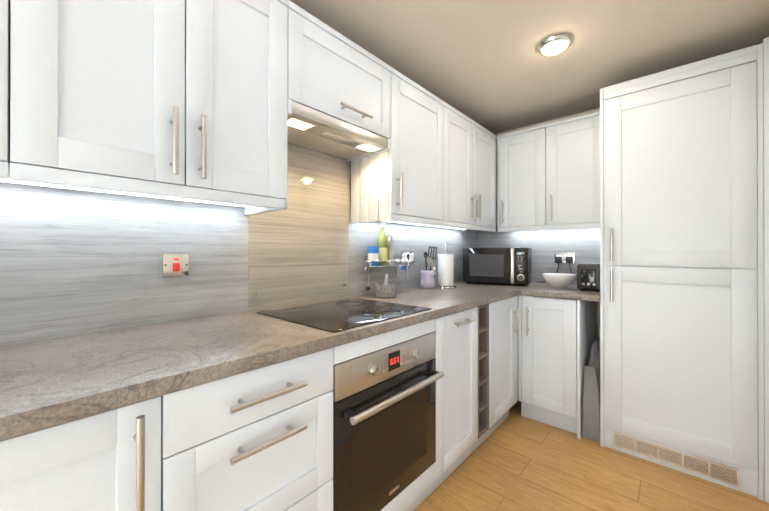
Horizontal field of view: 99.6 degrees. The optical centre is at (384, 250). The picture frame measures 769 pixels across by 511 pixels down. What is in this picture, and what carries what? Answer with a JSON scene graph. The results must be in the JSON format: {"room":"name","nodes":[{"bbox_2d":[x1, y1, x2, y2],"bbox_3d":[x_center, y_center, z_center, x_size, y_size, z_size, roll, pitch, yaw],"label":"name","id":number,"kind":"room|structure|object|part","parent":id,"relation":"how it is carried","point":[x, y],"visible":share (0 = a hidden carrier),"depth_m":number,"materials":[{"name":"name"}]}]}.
{"room":"kitchen","nodes":[
{"label":"kitchen","id":0,"kind":"room"},
{"bbox_2d":[290,0,768,133],"bbox_3d":[-0.039,-1.123,0.753,1.980,0.060,5.000,0,0,42],"label":"ceiling","id":1,"kind":"structure","parent":0,"point":[486,64],"depth_m":1.69,"materials":[{"name":"paint"}]},
{"bbox_2d":[538,34,571,55],"bbox_3d":[0.894,-1.069,1.710,0.158,0.042,0.158,0,0,42],"label":"flush ceiling light","id":2,"kind":"object","parent":1,"relation":"attached to","point":[554,44],"visible":0.98,"depth_m":1.68,"materials":[{"name":"white glass"}]},
{"bbox_2d":[495,108,599,338],"bbox_3d":[1.590,0.047,2.580,1.780,2.270,0.100,0,0,42],"label":"wall","id":3,"kind":"structure","parent":0,"point":[554,120],"depth_m":2.71,"materials":[{"name":"beige paint"}]},
{"bbox_2d":[477,225,599,284],"bbox_3d":[1.296,0.017,2.769,1.076,0.509,0.004,0,0,42],"label":"backsplash","id":4,"kind":"structure","parent":3,"relation":"attached to","point":[546,245],"depth_m":2.70,"materials":[{"name":"laminate"}]},
{"bbox_2d":[555,252,574,262],"bbox_3d":[1.442,0.057,2.610,0.146,0.086,0.040,0,0,42],"label":"wall socket","id":5,"kind":"object","parent":4,"relation":"attached to","point":[564,257],"visible":1,"depth_m":2.61,"materials":[{"name":"silver metal"}]},
{"bbox_2d":[497,111,599,231],"bbox_3d":[1.296,-0.549,2.522,0.744,0.789,0.363,0,0,42],"label":"upper cabinet","id":6,"kind":"object","parent":3,"relation":"attached to","point":[548,176],"visible":0.81,"depth_m":2.39,"materials":[{"name":"paint"}]},
{"bbox_2d":[414,400,768,510],"bbox_3d":[-0.039,1.207,0.747,1.980,0.060,5.000,0,0,42],"label":"floor","id":7,"kind":"structure","parent":0,"point":[514,460],"depth_m":1.66,"materials":[{"name":"brown wood"}]},
{"bbox_2d":[0,396,160,510],"bbox_3d":[-0.847,0.679,0.691,0.633,0.744,0.498,0,0,42],"label":"base cabinet","id":8,"kind":"object","parent":7,"relation":"on","point":[110,460],"visible":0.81,"depth_m":0.61,"materials":[{"name":"paint"}]},
{"bbox_2d":[161,348,332,510],"bbox_3d":[-0.525,0.680,1.054,0.633,0.744,0.468,0,0,42],"label":"drawers","id":9,"kind":"object","parent":7,"relation":"on","point":[260,439],"visible":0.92,"depth_m":0.85,"materials":[{"name":"paint"}]},
{"bbox_2d":[333,319,435,510],"bbox_3d":[-0.184,0.682,1.467,0.592,0.744,0.598,0,0,42],"label":"base cabinet","id":10,"kind":"object","parent":7,"relation":"on","point":[406,497],"visible":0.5,"depth_m":1.29,"materials":[{"name":"paint"}]},
{"bbox_2d":[0,281,539,440],"bbox_3d":[-0.241,0.288,1.396,0.615,0.039,4.098,0,0,42],"label":"countertop","id":11,"kind":"structure","parent":10,"relation":"on","point":[46,383],"depth_m":0.85,"materials":[{"name":"stone"}]},
{"bbox_2d":[256,298,431,332],"bbox_3d":[-0.168,0.266,1.446,0.518,0.005,0.578,0,0,42],"label":"induction hob","id":12,"kind":"object","parent":11,"relation":"in","point":[338,315],"visible":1,"depth_m":1.38,"materials":[{"name":"black glass"}]},
{"bbox_2d":[375,274,395,297],"bbox_3d":[0.008,0.204,1.893,0.124,0.132,0.124,0,0,42],"label":"mortar","id":13,"kind":"object","parent":11,"relation":"on","point":[386,289],"visible":1,"depth_m":1.85,"materials":[{"name":"stone"}]},
{"bbox_2d":[420,246,436,288],"bbox_3d":[0.315,0.119,2.354,0.108,0.303,0.123,0,0,42],"label":"utensil holder","id":14,"kind":"object","parent":11,"relation":"on","point":[427,280],"visible":1,"depth_m":2.32,"materials":[{"name":"purple ceramic"}]},
{"bbox_2d":[435,242,455,287],"bbox_3d":[0.455,0.102,2.418,0.160,0.337,0.160,0,0,42],"label":"paper towel holder","id":15,"kind":"object","parent":11,"relation":"on","point":[445,270],"visible":1,"depth_m":2.37,"materials":[{"name":"white paper"}]},
{"bbox_2d":[463,247,530,285],"bbox_3d":[0.943,0.123,2.719,0.501,0.296,0.363,0,0,28],"label":"microwave","id":16,"kind":"object","parent":11,"relation":"on","point":[510,265],"visible":1,"depth_m":2.56,"materials":[{"name":"black plastic"}]},
{"bbox_2d":[332,332,443,510],"bbox_3d":[-0.111,0.670,1.402,0.524,0.595,0.594,0,0,42],"label":"built-in oven","id":17,"kind":"object","parent":10,"relation":"in","point":[384,427],"visible":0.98,"depth_m":1.22,"materials":[{"name":"silver metal"}]},
{"bbox_2d":[434,307,477,478],"bbox_3d":[0.173,0.682,1.838,0.633,0.744,0.428,0,0,42],"label":"base cabinet","id":18,"kind":"object","parent":7,"relation":"on","point":[456,358],"visible":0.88,"depth_m":1.65,"materials":[{"name":"paint"}]},
{"bbox_2d":[404,410,508,510],"bbox_3d":[-0.277,1.116,1.026,0.016,0.124,3.500,0,0,42],"label":"plinth","id":19,"kind":"object","parent":7,"relation":"on","point":[431,488],"visible":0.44,"depth_m":1.74,"materials":[{"name":"paint"}]},
{"bbox_2d":[478,304,488,438],"bbox_3d":[0.351,0.683,2.068,0.592,0.744,0.148,0,0,42],"label":"wine rack","id":20,"kind":"object","parent":7,"relation":"on","point":[483,369],"visible":0.17,"depth_m":1.92,"materials":[{"name":"grey wood"}]},
{"bbox_2d":[489,296,518,427],"bbox_3d":[0.576,0.684,2.290,0.633,0.744,0.478,0,0,42],"label":"base cabinet","id":21,"kind":"object","parent":7,"relation":"on","point":[503,350],"visible":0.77,"depth_m":2.10,"materials":[{"name":"paint"}]},
{"bbox_2d":[520,283,599,301],"bbox_3d":[1.327,0.291,2.333,0.452,0.039,0.614,0,0,42],"label":"countertop","id":22,"kind":"structure","parent":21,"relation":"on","point":[571,292],"depth_m":2.16,"materials":[{"name":"stone"}]},
{"bbox_2d":[542,273,576,287],"bbox_3d":[1.288,0.221,2.399,0.226,0.099,0.226,0,0,42],"label":"bowl","id":23,"kind":"object","parent":22,"relation":"on","point":[559,280],"visible":1,"depth_m":2.33,"materials":[{"name":"white ceramic"}]},
{"bbox_2d":[577,262,599,291],"bbox_3d":[1.433,0.177,2.243,0.145,0.186,0.292,0,0,42],"label":"toaster","id":24,"kind":"object","parent":22,"relation":"on","point":[588,275],"visible":0.9,"depth_m":2.15,"materials":[{"name":"black plastic"}]},
{"bbox_2d":[518,295,596,438],"bbox_3d":[1.260,0.746,2.370,0.394,0.870,0.633,0,0,42],"label":"base cabinet","id":25,"kind":"object","parent":7,"relation":"on","point":[557,337],"depth_m":2.16,"materials":[{"name":"paint"}]},
{"bbox_2d":[582,338,599,442],"bbox_3d":[1.405,0.885,2.157,0.093,0.589,0.409,0,0,42],"label":"shopping bag","id":26,"kind":"object","parent":7,"relation":"on","point":[591,415],"visible":0.83,"depth_m":2.02,"materials":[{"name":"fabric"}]},
{"bbox_2d":[600,37,768,502],"bbox_3d":[1.746,0.090,1.940,0.694,2.180,0.633,0,0,42],"label":"tall cabinet","id":27,"kind":"object","parent":7,"relation":"on","point":[681,276],"depth_m":1.71,"materials":[{"name":"paint"}]},
{"bbox_3d":[1.818,0.089,1.532,0.043,2.180,0.042,0,0,42],"label":"tall cabinet filler","id":28,"kind":"part","parent":27,"relation":"part of","materials":[{"name":"white wood"}]},
{"bbox_3d":[-0.741,0.044,1.375,0.100,2.270,5.000,0,0,42],"label":"wall","id":29,"kind":"structure","parent":0,"visible":0},
{"bbox_2d":[0,0,9,179],"bbox_3d":[-1.127,-0.554,0.583,0.363,0.789,0.598,0,0,42],"label":"upper cabinet","id":30,"kind":"object","parent":29,"relation":"attached to","point":[4,86],"visible":0.96,"depth_m":0.71,"materials":[{"name":"paint"}]},
{"bbox_2d":[0,179,248,206],"bbox_3d":[-0.998,-0.191,0.928,0.012,0.005,1.250,0,0,42],"label":"led light","id":31,"kind":"object","parent":30,"relation":"attached to","point":[47,185],"depth_m":1.05,"materials":[{"name":"white plastic"}]},
{"bbox_2d":[9,0,288,214],"bbox_3d":[-0.699,-0.553,1.064,0.363,0.789,0.688,0,0,42],"label":"upper cabinet","id":32,"kind":"object","parent":29,"relation":"attached to","point":[183,99],"visible":1,"depth_m":0.92,"materials":[{"name":"paint"}]},
{"bbox_2d":[0,142,476,345],"bbox_3d":[-0.469,-0.156,1.601,0.004,0.850,4.098,0,0,42],"label":"backsplash","id":33,"kind":"structure","parent":29,"relation":"attached to","point":[73,262],"depth_m":1.13,"materials":[{"name":"laminate"}]},
{"bbox_2d":[163,253,188,276],"bbox_3d":[-0.788,0.053,1.229,0.012,0.086,0.086,0,0,42],"label":"switch","id":34,"kind":"object","parent":33,"relation":"attached to","point":[175,264],"visible":1,"depth_m":1.23,"materials":[{"name":"silver metal"}]},
{"bbox_2d":[249,144,348,310],"bbox_3d":[-0.406,-0.127,1.666,0.002,0.791,0.592,0,0,42],"label":"panel","id":35,"kind":"object","parent":33,"relation":"attached to","point":[319,166],"visible":0.9,"depth_m":1.66,"materials":[{"name":"brown wood"}]},
{"bbox_2d":[401,251,413,263],"bbox_3d":[0.166,0.046,2.301,0.012,0.086,0.146,0,0,42],"label":"wall socket","id":36,"kind":"object","parent":33,"relation":"attached to","point":[407,255],"visible":1,"depth_m":2.29,"materials":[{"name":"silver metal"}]},
{"bbox_2d":[287,0,391,160],"bbox_3d":[-0.270,-0.734,1.546,0.363,0.425,0.598,0,0,42],"label":"upper cabinet","id":37,"kind":"object","parent":29,"relation":"attached to","point":[332,72],"visible":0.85,"depth_m":1.41,"materials":[{"name":"paint"}]},
{"bbox_2d":[287,101,387,158],"bbox_3d":[-0.285,-0.549,1.559,0.313,0.052,0.562,0,0,42],"label":"extractor hood","id":38,"kind":"object","parent":37,"relation":"attached to","point":[311,128],"visible":0.88,"depth_m":1.50,"materials":[{"name":"silver metal"}]},
{"bbox_2d":[355,259,409,290],"bbox_3d":[0.007,0.144,2.050,0.106,0.174,0.421,0,0,42],"label":"shelf","id":39,"kind":"object","parent":29,"relation":"attached to","point":[398,267],"visible":1,"depth_m":2.04,"materials":[{"name":"silver metal"}]},
{"bbox_2d":[368,247,378,265],"bbox_3d":[-0.069,0.033,1.981,0.069,0.116,0.069,0,0,42],"label":"canister","id":40,"kind":"object","parent":39,"relation":"on","point":[373,253],"visible":0.92,"depth_m":1.95,"materials":[{"name":"blue"}]},
{"bbox_2d":[377,223,387,264],"bbox_3d":[-0.012,-0.042,2.045,0.065,0.265,0.065,0,0,42],"label":"olive oil bottle","id":41,"kind":"object","parent":39,"relation":"on","point":[382,243],"visible":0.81,"depth_m":2.02,"materials":[{"name":"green glass"}]},
{"bbox_2d":[387,235,393,264],"bbox_3d":[0.038,-0.005,2.101,0.042,0.192,0.042,0,0,42],"label":"pepper mill","id":42,"kind":"object","parent":39,"relation":"on","point":[390,238],"visible":0.94,"depth_m":2.08,"materials":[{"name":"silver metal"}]},
{"bbox_2d":[351,68,444,225],"bbox_3d":[0.102,-0.550,1.964,0.363,0.789,0.518,0,0,42],"label":"upper cabinet","id":43,"kind":"object","parent":29,"relation":"attached to","point":[402,180],"visible":0.71,"depth_m":1.82,"materials":[{"name":"paint"}]},
{"bbox_2d":[413,102,496,231],"bbox_3d":[0.544,-0.549,2.461,0.363,0.789,0.807,0,0,42],"label":"upper cabinet","id":44,"kind":"object","parent":29,"relation":"attached to","point":[469,173],"visible":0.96,"depth_m":2.31,"materials":[{"name":"paint"}]},
{"bbox_2d":[384,221,465,229],"bbox_3d":[0.274,-0.187,2.357,0.012,0.005,1.295,0,0,42],"label":"led light","id":45,"kind":"object","parent":44,"relation":"attached to","point":[384,221],"depth_m":2.36,"materials":[{"name":"white plastic"}]}
]}

